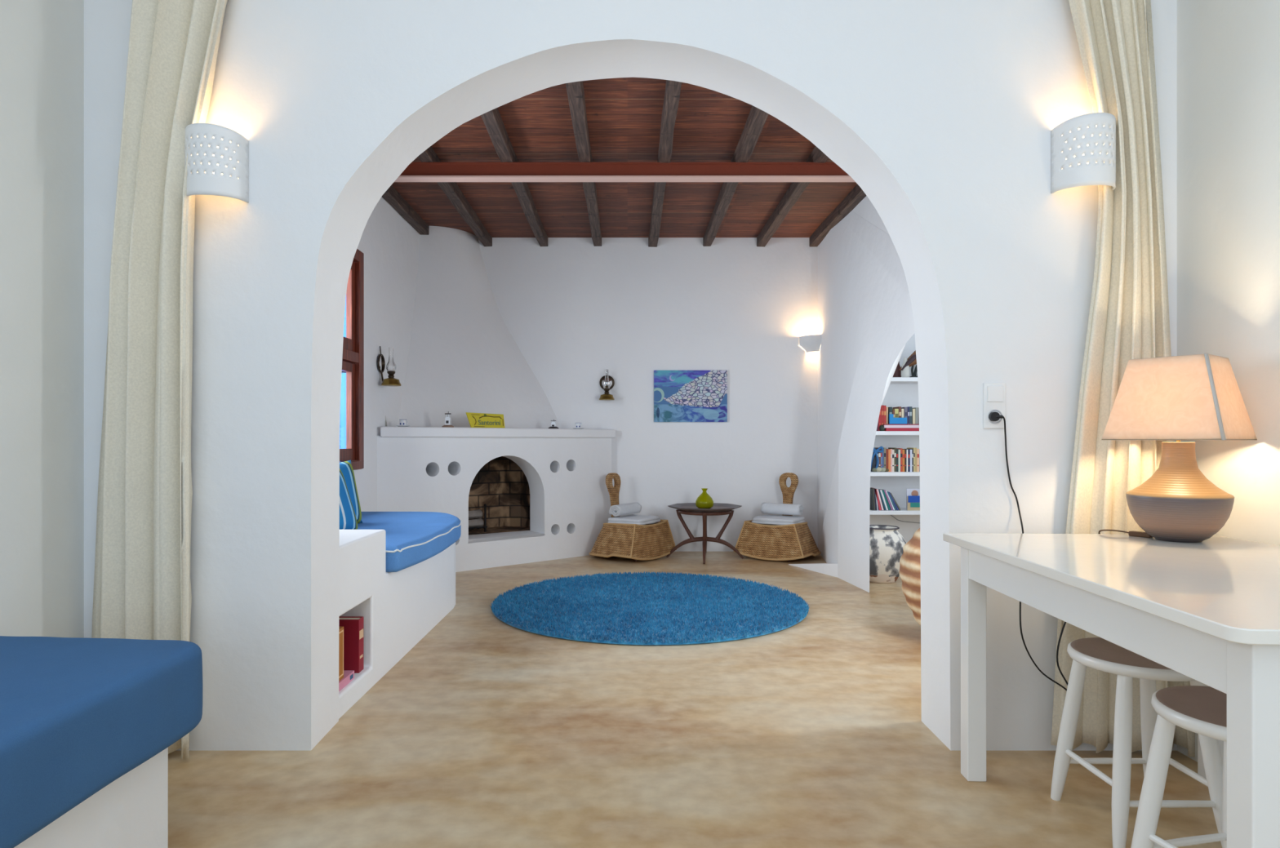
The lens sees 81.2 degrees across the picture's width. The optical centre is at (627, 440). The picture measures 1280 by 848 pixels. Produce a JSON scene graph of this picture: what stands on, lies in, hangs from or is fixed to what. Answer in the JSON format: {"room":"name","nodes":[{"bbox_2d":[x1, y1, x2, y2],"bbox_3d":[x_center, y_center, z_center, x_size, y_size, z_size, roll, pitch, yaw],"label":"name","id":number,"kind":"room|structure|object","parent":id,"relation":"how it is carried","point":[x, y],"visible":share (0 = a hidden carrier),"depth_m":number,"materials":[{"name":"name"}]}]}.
{"room":"traditional dwelling","nodes":[
{"label":"traditional dwelling","id":0,"kind":"room"},
{"bbox_2d":[0,0,419,638],"bbox_3d":[-1.990,-0.700,2.110,0.120,3.600,10.620,0,0,0],"label":"wall","id":1,"kind":"structure","parent":0,"point":[42,42],"depth_m":2.50,"materials":[{"name":"paint"}]},
{"bbox_2d":[339,248,364,470],"bbox_3d":[-1.969,-0.588,4.370,0.102,1.585,2.240,0,0,0],"label":"window","id":2,"kind":"structure","parent":1,"relation":"in","point":[353,358],"depth_m":5.39,"materials":[{"name":"red wood"}]},
{"bbox_2d":[339,298,346,448],"bbox_3d":[-2.358,-0.585,5.509,0.644,1.510,0.038,0,0,0],"label":"window pane","id":3,"kind":"object","parent":2,"relation":"attached to","point":[343,394],"visible":0.12,"depth_m":5.49,"materials":[{"name":"glass"}]},
{"bbox_2d":[377,346,401,386],"bbox_3d":[-1.863,-0.587,5.860,0.167,0.310,0.152,0,0,0],"label":"oil lamp","id":4,"kind":"object","parent":1,"relation":"attached to","point":[391,380],"visible":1,"depth_m":5.84,"materials":[{"name":"gold metal"}]},
{"bbox_2d":[394,162,855,182],"bbox_3d":[-0.030,-1.878,5.220,3.880,0.104,0.100,0,0,0],"label":"steel beam","id":5,"kind":"structure","parent":1,"relation":"attached to","point":[415,171],"depth_m":5.19,"materials":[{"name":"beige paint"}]},
{"bbox_2d":[391,77,857,237],"bbox_3d":[-0.025,-2.050,5.225,4.450,0.060,4.590,0,0,0],"label":"ceiling","id":6,"kind":"structure","parent":0,"point":[624,115],"depth_m":5.36,"materials":[{"name":"brown wood"}]},
{"bbox_2d":[382,184,429,235],"bbox_3d":[-1.905,-1.978,5.005,0.094,0.105,4.190,0,0,0],"label":"joist","id":7,"kind":"object","parent":6,"relation":"attached to","point":[392,196],"visible":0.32,"depth_m":6.34,"materials":[{"name":"brown wood"}]},
{"bbox_2d":[417,146,492,246],"bbox_3d":[-1.387,-1.978,5.175,0.091,0.105,4.530,0,0,0],"label":"joist","id":8,"kind":"object","parent":6,"relation":"attached to","point":[452,191],"visible":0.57,"depth_m":6.15,"materials":[{"name":"brown wood"}]},
{"bbox_2d":[480,107,547,246],"bbox_3d":[-0.833,-1.977,5.175,0.091,0.106,4.530,0,0,0],"label":"joist","id":9,"kind":"object","parent":6,"relation":"attached to","point":[492,119],"visible":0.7,"depth_m":5.15,"materials":[{"name":"brown wood"}]},
{"bbox_2d":[565,80,601,246],"bbox_3d":[-0.296,-1.978,5.175,0.092,0.104,4.530,0,0,0],"label":"joist","id":10,"kind":"object","parent":6,"relation":"attached to","point":[575,91],"visible":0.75,"depth_m":4.84,"materials":[{"name":"brown wood"}]},
{"bbox_2d":[648,80,681,247],"bbox_3d":[0.253,-1.977,5.175,0.092,0.106,4.530,0,0,0],"label":"joist","id":11,"kind":"object","parent":6,"relation":"attached to","point":[673,88],"visible":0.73,"depth_m":4.88,"materials":[{"name":"brown wood"}]},
{"bbox_2d":[702,105,768,246],"bbox_3d":[0.791,-1.977,5.175,0.091,0.106,4.530,0,0,0],"label":"joist","id":12,"kind":"object","parent":6,"relation":"attached to","point":[756,120],"visible":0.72,"depth_m":5.13,"materials":[{"name":"brown wood"}]},
{"bbox_2d":[756,146,828,246],"bbox_3d":[1.329,-1.978,5.175,0.093,0.105,4.530,0,0,0],"label":"joist","id":13,"kind":"object","parent":6,"relation":"attached to","point":[795,189],"visible":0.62,"depth_m":6.17,"materials":[{"name":"brown wood"}]},
{"bbox_2d":[808,184,866,246],"bbox_3d":[1.844,-1.978,5.175,0.094,0.105,4.530,0,0,0],"label":"joist","id":14,"kind":"object","parent":6,"relation":"attached to","point":[856,195],"visible":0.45,"depth_m":6.46,"materials":[{"name":"brown wood"}]},
{"bbox_2d":[84,0,1177,751],"bbox_3d":[0.000,-0.700,2.790,4.600,3.600,0.280,0,0,0],"label":"wall","id":15,"kind":"structure","parent":0,"point":[944,113],"depth_m":2.65,"materials":[{"name":"white paint"}]},
{"bbox_2d":[91,0,227,759],"bbox_3d":[-1.549,-0.557,2.586,0.650,3.288,0.115,0,0,0],"label":"curtain","id":16,"kind":"object","parent":15,"relation":"hanging from","point":[142,584],"visible":0.84,"depth_m":2.57,"materials":[{"name":"beige fabric"}]},
{"bbox_2d":[184,122,248,202],"bbox_3d":[-1.443,-0.955,2.587,0.198,0.242,0.125,0,0,0],"label":"wall sconce","id":17,"kind":"object","parent":15,"relation":"attached to","point":[232,180],"visible":0.98,"depth_m":2.54,"materials":[{"name":"white ceramic"}]},
{"bbox_2d":[982,382,1005,428],"bbox_3d":[1.300,-0.124,2.643,0.078,0.161,0.014,0,0,0],"label":"power outlet","id":18,"kind":"object","parent":15,"relation":"attached to","point":[993,393],"visible":0.96,"depth_m":2.64,"materials":[{"name":"white plastic"}]},
{"bbox_2d":[1050,112,1115,193],"bbox_3d":[1.600,-0.989,2.587,0.198,0.244,0.125,0,0,0],"label":"wall sconce","id":19,"kind":"object","parent":15,"relation":"attached to","point":[1063,176],"visible":1,"depth_m":2.54,"materials":[{"name":"white ceramic"}]},
{"bbox_2d":[1050,0,1195,756],"bbox_3d":[1.664,-0.557,2.599,0.585,3.288,0.092,0,0,0],"label":"curtain","id":20,"kind":"object","parent":15,"relation":"hanging from","point":[1128,319],"visible":0.66,"depth_m":2.60,"materials":[{"name":"beige fabric"}]},
{"bbox_2d":[478,237,817,551],"bbox_3d":[0.700,-0.700,7.545,6.000,3.600,0.250,0,0,0],"label":"wall","id":21,"kind":"structure","parent":0,"point":[575,309],"depth_m":7.42,"materials":[{"name":"white paint"}]},
{"bbox_2d":[599,368,614,400],"bbox_3d":[-0.204,-0.555,7.332,0.152,0.310,0.167,0,0,0],"label":"oil lamp","id":22,"kind":"object","parent":21,"relation":"attached to","point":[606,383],"visible":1,"depth_m":7.40,"materials":[{"name":"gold metal"}]},
{"bbox_2d":[653,370,727,422],"bbox_3d":[0.625,-0.442,7.406,0.725,0.512,0.026,0,0,0],"label":"canvas painting","id":23,"kind":"object","parent":21,"relation":"attached to","point":[679,396],"visible":1,"depth_m":7.39},
{"bbox_2d":[168,551,1222,847],"bbox_3d":[0.700,1.150,2.200,6.000,0.100,10.800,0,0,0],"label":"floor","id":24,"kind":"structure","parent":0,"point":[489,732],"depth_m":2.59,"materials":[{"name":"beige concrete"}]},
{"bbox_2d":[13,747,168,847],"bbox_3d":[-1.564,0.938,0.677,0.728,0.325,2.555,0,0,0],"label":"plinth","id":25,"kind":"object","parent":24,"relation":"on","point":[131,811],"visible":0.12,"depth_m":1.77,"materials":[{"name":"white paint"}]},
{"bbox_2d":[0,635,202,847],"bbox_3d":[-1.536,0.661,0.775,0.787,0.239,2.754,0,0,0],"label":"mattress","id":26,"kind":"object","parent":25,"relation":"on","point":[77,715],"visible":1,"depth_m":1.67,"materials":[{"name":"blue fabric"}]},
{"bbox_2d":[338,529,455,719],"bbox_3d":[-1.550,0.764,4.115,0.820,0.692,2.410,0,0,0],"label":"bench","id":27,"kind":"object","parent":24,"relation":"on","point":[398,609],"visible":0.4,"depth_m":3.48,"materials":[{"name":"white paint"}]},
{"bbox_2d":[338,670,354,691],"bbox_3d":[-1.235,0.993,3.070,0.150,0.034,0.200,0,0,0],"label":"box","id":28,"kind":"object","parent":27,"relation":"on","point":[348,675],"visible":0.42,"depth_m":3.10,"materials":[{"name":"pink"}]},
{"bbox_2d":[338,626,343,681],"bbox_3d":[-1.185,0.870,3.018,0.038,0.210,0.110,0,0,0],"label":"book","id":29,"kind":"object","parent":28,"relation":"on","point":[340,628],"visible":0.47,"depth_m":3.04,"materials":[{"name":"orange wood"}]},
{"bbox_2d":[338,616,363,673],"bbox_3d":[-1.262,0.893,3.272,0.191,0.232,0.058,0,0,0],"label":"book","id":30,"kind":"object","parent":27,"relation":"on","point":[353,626],"visible":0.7,"depth_m":3.24,"materials":[{"name":"red paper"}]},
{"bbox_2d":[357,511,462,572],"bbox_3d":[-1.480,0.561,4.420,0.911,0.134,1.770,0,0,0],"label":"seat cushion","id":31,"kind":"object","parent":27,"relation":"on","point":[412,538],"visible":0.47,"depth_m":4.20,"materials":[{"name":"blue fabric"}]},
{"bbox_2d":[339,468,357,529],"bbox_3d":[-1.600,0.325,3.930,0.198,0.376,0.400,0,0,18],"label":"striped pillow","id":32,"kind":"object","parent":31,"relation":"on","point":[348,520],"visible":0.21,"depth_m":4.00,"materials":[{"name":"fabric"}]},
{"bbox_2d":[339,460,362,523],"bbox_3d":[-1.720,0.310,4.320,0.174,0.388,0.420,0,0,24],"label":"striped pillow","id":33,"kind":"object","parent":31,"relation":"on","point":[346,468],"visible":0.19,"depth_m":4.41,"materials":[{"name":"fabric"}]},
{"bbox_2d":[377,226,615,572],"bbox_3d":[-1.447,-0.470,7.042,2.468,3.140,1.286,0,0,-41],"label":"fireplace","id":34,"kind":"object","parent":24,"relation":"on","point":[544,492],"depth_m":6.92,"materials":[{"name":"white paint"}]},
{"bbox_2d":[395,419,409,426],"bbox_3d":[-1.811,-0.142,6.021,0.108,0.059,0.108,0,0,0],"label":"cup","id":35,"kind":"object","parent":34,"relation":"on","point":[402,423],"visible":0.98,"depth_m":6.00,"materials":[{"name":"white ceramic"}]},
{"bbox_2d":[441,411,453,427],"bbox_3d":[-1.513,-0.180,6.290,0.100,0.135,0.098,0,0,-20],"label":"ornament","id":36,"kind":"object","parent":34,"relation":"on","point":[447,420],"visible":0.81,"depth_m":6.27,"materials":[{"name":"white ceramic"}]},
{"bbox_2d":[468,518,484,527],"bbox_3d":[-1.457,0.755,6.787,0.290,0.084,0.087,0,0,-41],"label":"log","id":37,"kind":"object","parent":34,"relation":"on","point":[479,522],"visible":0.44,"depth_m":6.81,"materials":[{"name":"grey wood"}]},
{"bbox_2d":[468,509,482,519],"bbox_3d":[-1.470,0.675,6.802,0.290,0.084,0.087,0,0,-41],"label":"log","id":38,"kind":"object","parent":37,"relation":"on","point":[477,513],"visible":0.41,"depth_m":6.83,"materials":[{"name":"grey wood"}]},
{"bbox_2d":[396,226,560,428],"bbox_3d":[-1.302,-1.070,6.864,1.335,1.940,1.152,0,0,0],"label":"hood","id":39,"kind":"object","parent":34,"relation":"attached to","point":[464,357],"depth_m":7.00,"materials":[{"name":"white paint"}]},
{"bbox_2d":[465,412,504,427],"bbox_3d":[-1.235,-0.177,6.500,0.370,0.130,0.033,0,0,-41],"label":"sign","id":40,"kind":"object","parent":34,"relation":"on","point":[475,420],"visible":1,"depth_m":6.49,"materials":[{"name":"paint"}]},
{"bbox_2d":[380,426,615,438],"bbox_3d":[-1.034,-0.070,6.608,1.830,0.084,1.625,0,0,0],"label":"mantel shelf","id":41,"kind":"object","parent":34,"relation":"attached to","point":[410,432],"depth_m":6.46,"materials":[{"name":"white paint"}]},
{"bbox_2d":[547,419,558,428],"bbox_3d":[-0.694,-0.157,6.992,0.100,0.088,0.098,0,0,-20],"label":"ornament","id":42,"kind":"object","parent":34,"relation":"on","point":[553,424],"visible":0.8,"depth_m":6.97,"materials":[{"name":"grey ceramic"}]},
{"bbox_2d":[573,422,583,429],"bbox_3d":[-0.471,-0.142,7.143,0.108,0.059,0.108,0,0,0],"label":"cup","id":43,"kind":"object","parent":34,"relation":"on","point":[578,425],"visible":0.99,"depth_m":7.12,"materials":[{"name":"white ceramic"}]},
{"bbox_2d":[588,472,676,562],"bbox_3d":[0.003,0.705,7.060,0.652,0.790,0.702,0,0,40],"label":"wicker chair","id":44,"kind":"object","parent":24,"relation":"on","point":[646,542],"visible":0.93,"depth_m":6.84,"materials":[{"name":"brown wicker"}]},
{"bbox_2d":[607,514,660,524],"bbox_3d":[0.065,0.745,7.016,0.352,0.066,0.427,0,0,31],"label":"folded towel","id":45,"kind":"object","parent":44,"relation":"on","point":[631,518],"visible":0.97,"depth_m":6.90,"materials":[{"name":"white fabric"}]},
{"bbox_2d":[608,502,641,516],"bbox_3d":[-0.019,0.648,7.064,0.126,0.104,0.389,0,0,32],"label":"rolled towel","id":46,"kind":"object","parent":45,"relation":"on","point":[631,508],"visible":1,"depth_m":6.97,"materials":[{"name":"white fabric"}]},
{"bbox_2d":[488,571,809,645],"bbox_3d":[0.147,1.079,5.040,2.098,0.041,2.094,0,0,18],"label":"round rug","id":47,"kind":"object","parent":24,"relation":"on","point":[660,608],"visible":1,"depth_m":4.77,"materials":[{"name":"blue carpet"}]},
{"bbox_2d":[666,502,743,564],"bbox_3d":[0.725,0.855,7.000,0.647,0.495,0.647,0,0,-22],"label":"tray table","id":48,"kind":"object","parent":24,"relation":"on","point":[687,508],"visible":0.98,"depth_m":6.96,"materials":[{"name":"brown wood"}]},
{"bbox_2d":[695,488,713,508],"bbox_3d":[0.720,0.538,6.980,0.172,0.183,0.172,0,0,0],"label":"glass vase","id":49,"kind":"object","parent":48,"relation":"on","point":[704,500],"visible":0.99,"depth_m":6.92,"materials":[{"name":"yellow"}]},
{"bbox_2d":[667,502,742,512],"bbox_3d":[0.725,0.628,7.000,0.647,0.040,0.647,0,0,22],"label":"tray","id":50,"kind":"object","parent":48,"relation":"on","point":[686,507],"depth_m":6.96,"materials":[{"name":"brown wood"}]},
{"bbox_2d":[733,472,821,562],"bbox_3d":[1.456,0.705,7.071,0.702,0.790,0.652,0,0,34],"label":"wicker chair","id":51,"kind":"object","parent":24,"relation":"on","point":[767,542],"visible":0.85,"depth_m":6.84,"materials":[{"name":"brown wicker"}]},
{"bbox_2d":[751,514,805,525],"bbox_3d":[1.415,0.745,7.006,0.427,0.066,0.351,0,0,33],"label":"folded towel","id":52,"kind":"object","parent":51,"relation":"on","point":[779,520],"visible":0.97,"depth_m":6.90,"materials":[{"name":"white fabric"}]},
{"bbox_2d":[760,502,804,515],"bbox_3d":[1.466,0.648,7.087,0.390,0.104,0.128,0,0,35],"label":"rolled towel","id":53,"kind":"object","parent":52,"relation":"on","point":[766,508],"visible":1,"depth_m":7.04,"materials":[{"name":"white fabric"}]},
{"bbox_2d":[869,524,906,583],"bbox_3d":[1.985,0.886,5.850,0.392,0.427,0.392,0,0,0],"label":"jar","id":54,"kind":"object","parent":24,"relation":"on","point":[886,544],"visible":0.73,"depth_m":5.70,"materials":[{"name":"ceramic"}]},
{"bbox_2d":[898,528,920,625],"bbox_3d":[1.880,0.720,4.120,0.718,0.760,0.718,0,0,0],"label":"jar","id":55,"kind":"object","parent":24,"relation":"on","point":[909,573],"visible":0.1,"depth_m":4.07,"materials":[{"name":"ceramic"}]},
{"bbox_2d":[942,533,1279,847],"bbox_3d":[1.495,0.705,1.847,0.930,0.790,1.285,0,0,3],"label":"desk","id":56,"kind":"object","parent":24,"relation":"on","point":[1207,611],"visible":0.88,"depth_m":1.63,"materials":[{"name":"white paint"}]},
{"bbox_2d":[988,353,1257,691],"bbox_3d":[1.603,0.317,2.465,0.324,1.145,0.677,0,0,-38],"label":"table lamp","id":57,"kind":"object","parent":56,"relation":"on","point":[1196,397],"visible":0.96,"depth_m":2.25,"materials":[{"name":"ceramic"}]},
{"bbox_2d":[1128,530,1152,537],"bbox_3d":[1.657,0.302,2.410,0.026,0.016,0.064,0,0,-32],"label":"switch","id":58,"kind":"object","parent":57,"relation":"attached to","point":[1138,534],"depth_m":2.40,"materials":[{"name":"brown plastic"}]},
{"bbox_2d":[1050,637,1222,847],"bbox_3d":[1.462,0.855,2.145,0.344,0.494,0.344,0,0,0],"label":"round stool","id":59,"kind":"object","parent":24,"relation":"on","point":[1100,654],"visible":0.67,"depth_m":2.04,"materials":[{"name":"white paint"}]},
{"bbox_2d":[1130,685,1226,847],"bbox_3d":[1.395,0.855,1.690,0.344,0.494,0.344,0,0,-12],"label":"round stool","id":60,"kind":"object","parent":24,"relation":"on","point":[1198,709],"visible":0.52,"depth_m":1.76,"materials":[{"name":"white paint"}]},
{"bbox_2d":[817,195,915,592],"bbox_3d":[1.870,-0.700,5.171,0.310,3.600,4.494,0,0,-2],"label":"wall","id":61,"kind":"structure","parent":0,"point":[866,322],"depth_m":5.85,"materials":[{"name":"white paint"}]},
{"bbox_2d":[799,334,821,352],"bbox_3d":[1.791,-0.953,7.326,0.252,0.155,0.105,0,0,45],"label":"corner uplighter","id":62,"kind":"object","parent":61,"relation":"attached to","point":[811,343],"visible":1,"depth_m":7.29,"materials":[{"name":"white ceramic"}]},
{"bbox_2d":[788,563,837,577],"bbox_3d":[1.595,1.044,6.345,0.330,0.112,0.690,0,0,0],"label":"trim","id":63,"kind":"structure","parent":61,"relation":"attached to","point":[829,569],"depth_m":6.19,"materials":[{"name":"white paint"}]},
{"bbox_2d":[869,333,919,542],"bbox_3d":[2.825,-0.250,6.710,1.750,2.700,0.180,0,0,0],"label":"wall","id":64,"kind":"structure","parent":0,"point":[896,395],"depth_m":6.62,"materials":[{"name":"white paint"}]},
{"bbox_2d":[869,507,919,515],"bbox_3d":[2.667,0.611,6.470,1.425,0.036,0.300,0,0,0],"label":"wall shelf","id":65,"kind":"object","parent":64,"relation":"attached to","point":[903,512],"visible":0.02,"depth_m":6.32,"materials":[{"name":"white paint"}]},
{"bbox_2d":[870,488,873,510],"bbox_3d":[2.083,0.499,6.415,0.023,0.186,0.130,0,0,0],"label":"book","id":66,"kind":"object","parent":65,"relation":"on","point":[871,489],"visible":0.62,"depth_m":6.36,"materials":[{"name":"grey paper"}]},
{"bbox_2d":[871,487,881,510],"bbox_3d":[2.129,0.499,6.415,0.062,0.187,0.130,0,0,0],"label":"book","id":67,"kind":"object","parent":65,"relation":"on","point":[878,502],"visible":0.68,"depth_m":6.35,"materials":[{"name":"red paper"}]},
{"bbox_2d":[876,488,883,510],"bbox_3d":[2.149,0.502,6.415,0.060,0.181,0.130,0,0,0],"label":"book","id":68,"kind":"object","parent":65,"relation":"on","point":[877,491],"visible":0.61,"depth_m":6.35,"materials":[{"name":"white paper"}]},
{"bbox_2d":[878,488,888,510],"bbox_3d":[2.183,0.505,6.415,0.070,0.176,0.130,0,0,0],"label":"book","id":69,"kind":"object","parent":65,"relation":"on","point":[881,491],"visible":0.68,"depth_m":6.35,"materials":[{"name":"white paper"}]},
{"bbox_2d":[879,488,890,510],"bbox_3d":[2.202,0.505,6.415,0.077,0.175,0.130,0,0,0],"label":"book","id":70,"kind":"object","parent":65,"relation":"on","point":[883,492],"visible":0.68,"depth_m":6.35,"materials":[{"name":"teal paper"}]},
{"bbox_2d":[906,488,919,510],"bbox_3d":[2.480,0.501,6.383,0.190,0.182,0.014,0,0,0],"label":"framed photo","id":71,"kind":"object","parent":65,"relation":"on","point":[908,491],"visible":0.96,"depth_m":6.38,"materials":[{"name":"white"}]},
{"bbox_2d":[906,495,919,510],"bbox_3d":[2.478,0.530,6.349,0.195,0.124,0.006,0,0,0],"label":"picture card","id":72,"kind":"object","parent":65,"relation":"on","point":[913,501],"visible":0.55,"depth_m":6.35,"materials":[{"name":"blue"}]},
{"bbox_2d":[870,471,919,476],"bbox_3d":[2.667,0.283,6.470,1.425,0.036,0.300,0,0,0],"label":"wall shelf","id":73,"kind":"object","parent":64,"relation":"attached to","point":[872,473],"visible":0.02,"depth_m":6.32,"materials":[{"name":"white paint"}]},
{"bbox_2d":[871,448,875,471],"bbox_3d":[2.107,0.162,6.425,0.016,0.205,0.151,0,0,0],"label":"book","id":74,"kind":"object","parent":73,"relation":"on","point":[873,464],"visible":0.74,"depth_m":6.36,"materials":[{"name":"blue paper"}]},
{"bbox_2d":[871,446,883,468],"bbox_3d":[2.104,0.151,6.334,0.138,0.211,0.017,0,0,0],"label":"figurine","id":75,"kind":"object","parent":73,"relation":"on","point":[875,451],"visible":0.69,"depth_m":6.33,"materials":[{"name":"blue"}]},
{"bbox_2d":[885,448,888,468],"bbox_3d":[2.209,0.167,6.425,0.018,0.195,0.150,0,0,0],"label":"book","id":76,"kind":"object","parent":73,"relation":"on","point":[886,450],"visible":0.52,"depth_m":6.35,"materials":[{"name":"brown paper"}]},
{"bbox_2d":[888,449,890,471],"bbox_3d":[2.228,0.170,6.425,0.018,0.190,0.150,0,0,0],"label":"book","id":77,"kind":"object","parent":73,"relation":"on","point":[889,451],"visible":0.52,"depth_m":6.35,"materials":[{"name":"orange paper"}]},
{"bbox_2d":[888,447,896,471],"bbox_3d":[2.276,0.162,6.425,0.015,0.205,0.151,0,0,0],"label":"book","id":78,"kind":"object","parent":73,"relation":"on","point":[894,449],"visible":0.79,"depth_m":6.35,"materials":[{"name":"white paper"}]},
{"bbox_2d":[897,449,900,471],"bbox_3d":[2.312,0.170,6.425,0.016,0.190,0.150,0,0,0],"label":"book","id":79,"kind":"object","parent":73,"relation":"on","point":[899,451],"visible":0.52,"depth_m":6.35,"materials":[{"name":"white paper"}]},
{"bbox_2d":[896,448,902,471],"bbox_3d":[2.330,0.165,6.425,0.016,0.200,0.151,0,0,0],"label":"book","id":80,"kind":"object","parent":73,"relation":"on","point":[900,449],"visible":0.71,"depth_m":6.35,"materials":[{"name":"red paper"}]},
{"bbox_2d":[902,449,904,471],"bbox_3d":[2.348,0.170,6.425,0.018,0.190,0.151,0,0,0],"label":"book","id":81,"kind":"object","parent":73,"relation":"on","point":[903,451],"visible":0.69,"depth_m":6.35,"materials":[{"name":"orange paper"}]},
{"bbox_2d":[907,449,910,471],"bbox_3d":[2.394,0.170,6.425,0.016,0.190,0.151,0,0,0],"label":"book","id":82,"kind":"object","parent":73,"relation":"on","point":[908,451],"visible":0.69,"depth_m":6.35,"materials":[{"name":"blue paper"}]},
{"bbox_2d":[906,448,913,471],"bbox_3d":[2.426,0.167,6.425,0.011,0.195,0.151,0,0,0],"label":"book","id":83,"kind":"object","parent":73,"relation":"on","point":[906,449],"visible":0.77,"depth_m":6.35,"materials":[{"name":"grey paper"}]},
{"bbox_2d":[906,447,915,471],"bbox_3d":[2.438,0.162,6.425,0.011,0.205,0.151,0,0,0],"label":"book","id":84,"kind":"object","parent":73,"relation":"on","point":[907,447],"visible":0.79,"depth_m":6.35,"materials":[{"name":"brown paper"}]},
{"bbox_2d":[911,447,916,471],"bbox_3d":[2.453,0.162,6.425,0.016,0.205,0.150,0,0,0],"label":"book","id":85,"kind":"object","parent":73,"relation":"on","point":[911,447],"visible":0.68,"depth_m":6.35,"materials":[{"name":"brown paper"}]},
{"bbox_2d":[916,448,919,471],"bbox_3d":[2.471,0.167,6.425,0.018,0.195,0.151,0,0,0],"label":"book","id":86,"kind":"object","parent":73,"relation":"on","point":[917,450],"visible":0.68,"depth_m":6.35,"materials":[{"name":"brown paper"}]},
{"bbox_2d":[875,431,919,435],"bbox_3d":[2.667,-0.064,6.470,1.425,0.036,0.300,0,0,0],"label":"wall shelf","id":87,"kind":"object","parent":64,"relation":"attached to","point":[877,433],"visible":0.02,"depth_m":6.32,"materials":[{"name":"white paint"}]},
{"bbox_2d":[878,405,881,431],"bbox_3d":[2.147,-0.194,6.425,0.022,0.222,0.151,0,0,0],"label":"book","id":88,"kind":"object","parent":87,"relation":"on","point":[880,414],"visible":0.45,"depth_m":6.35,"materials":[{"name":"red paper"}]},
{"bbox_2d":[881,404,884,425],"bbox_3d":[2.170,-0.193,6.425,0.022,0.220,0.151,0,0,0],"label":"book","id":89,"kind":"object","parent":87,"relation":"on","point":[882,406],"visible":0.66,"depth_m":6.35,"materials":[{"name":"red paper"}]},
{"bbox_2d":[885,407,888,424],"bbox_3d":[2.209,-0.185,6.425,0.013,0.205,0.150,0,0,0],"label":"book","id":90,"kind":"object","parent":87,"relation":"on","point":[886,408],"visible":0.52,"depth_m":6.35,"materials":[{"name":"brown paper"}]},
{"bbox_2d":[884,427,919,431],"bbox_3d":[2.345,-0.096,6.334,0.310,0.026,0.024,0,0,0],"label":"book","id":91,"kind":"object","parent":87,"relation":"on","point":[886,428],"visible":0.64,"depth_m":6.32,"materials":[{"name":"red paper"}]},
{"bbox_2d":[883,424,919,427],"bbox_3d":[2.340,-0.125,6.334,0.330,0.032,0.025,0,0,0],"label":"book","id":92,"kind":"object","parent":91,"relation":"on","point":[885,425],"visible":0.64,"depth_m":6.32,"materials":[{"name":"white paper"}]},
{"bbox_2d":[888,413,906,424],"bbox_3d":[2.295,-0.184,6.336,0.150,0.085,0.016,0,0,0],"label":"tin","id":93,"kind":"object","parent":92,"relation":"on","point":[892,420],"visible":1,"depth_m":6.33,"materials":[{"name":"blue metal"}]},
{"bbox_2d":[901,407,907,424],"bbox_3d":[2.369,-0.185,6.425,0.024,0.205,0.151,0,0,0],"label":"book","id":94,"kind":"object","parent":87,"relation":"on","point":[905,409],"visible":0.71,"depth_m":6.35,"materials":[{"name":"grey paper"}]},
{"bbox_2d":[909,406,911,424],"bbox_3d":[2.409,-0.186,6.425,0.022,0.208,0.151,0,0,0],"label":"book","id":95,"kind":"object","parent":87,"relation":"on","point":[910,407],"visible":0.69,"depth_m":6.35,"materials":[{"name":"teal paper"}]},
{"bbox_2d":[911,408,915,424],"bbox_3d":[2.437,-0.177,6.425,0.022,0.190,0.150,0,0,0],"label":"book","id":96,"kind":"object","parent":87,"relation":"on","point":[913,410],"visible":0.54,"depth_m":6.35,"materials":[{"name":"beige paper"}]},
{"bbox_2d":[911,407,918,424],"bbox_3d":[2.463,-0.182,6.425,0.024,0.200,0.150,0,0,0],"label":"book","id":97,"kind":"object","parent":87,"relation":"on","point":[915,408],"visible":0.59,"depth_m":6.35,"materials":[{"name":"grey paper"}]},
{"bbox_2d":[889,377,918,384],"bbox_3d":[2.667,-0.520,6.470,1.425,0.036,0.300,0,0,0],"label":"wall shelf","id":98,"kind":"object","parent":64,"relation":"attached to","point":[895,380],"visible":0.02,"depth_m":6.32,"materials":[{"name":"white paint"}]},
{"bbox_2d":[893,360,901,377],"bbox_3d":[2.353,-0.620,6.520,0.080,0.162,0.080,0,0,0],"label":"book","id":99,"kind":"object","parent":98,"relation":"on","point":[897,373],"visible":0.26,"depth_m":6.49,"materials":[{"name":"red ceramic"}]},
{"bbox_2d":[901,357,910,377],"bbox_3d":[2.382,-0.625,6.400,0.072,0.172,0.072,0,0,0],"label":"bottle","id":100,"kind":"object","parent":98,"relation":"on","point":[905,372],"visible":0.86,"depth_m":6.37,"materials":[{"name":"grey ceramic"}]},
{"bbox_2d":[899,350,917,377],"bbox_3d":[2.514,-0.741,6.408,0.361,0.403,0.104,0,0,0],"label":"bird sculpture","id":101,"kind":"object","parent":98,"relation":"on","point":[912,360],"visible":0.37,"depth_m":6.38,"materials":[{"name":"brown wood"}]},
{"bbox_2d":[1177,0,1279,762],"bbox_3d":[2.100,-0.700,-0.275,0.300,3.600,5.850,0,0,0],"label":"wall","id":102,"kind":"structure","parent":0,"point":[1228,51],"depth_m":2.40,"materials":[{"name":"paint"}]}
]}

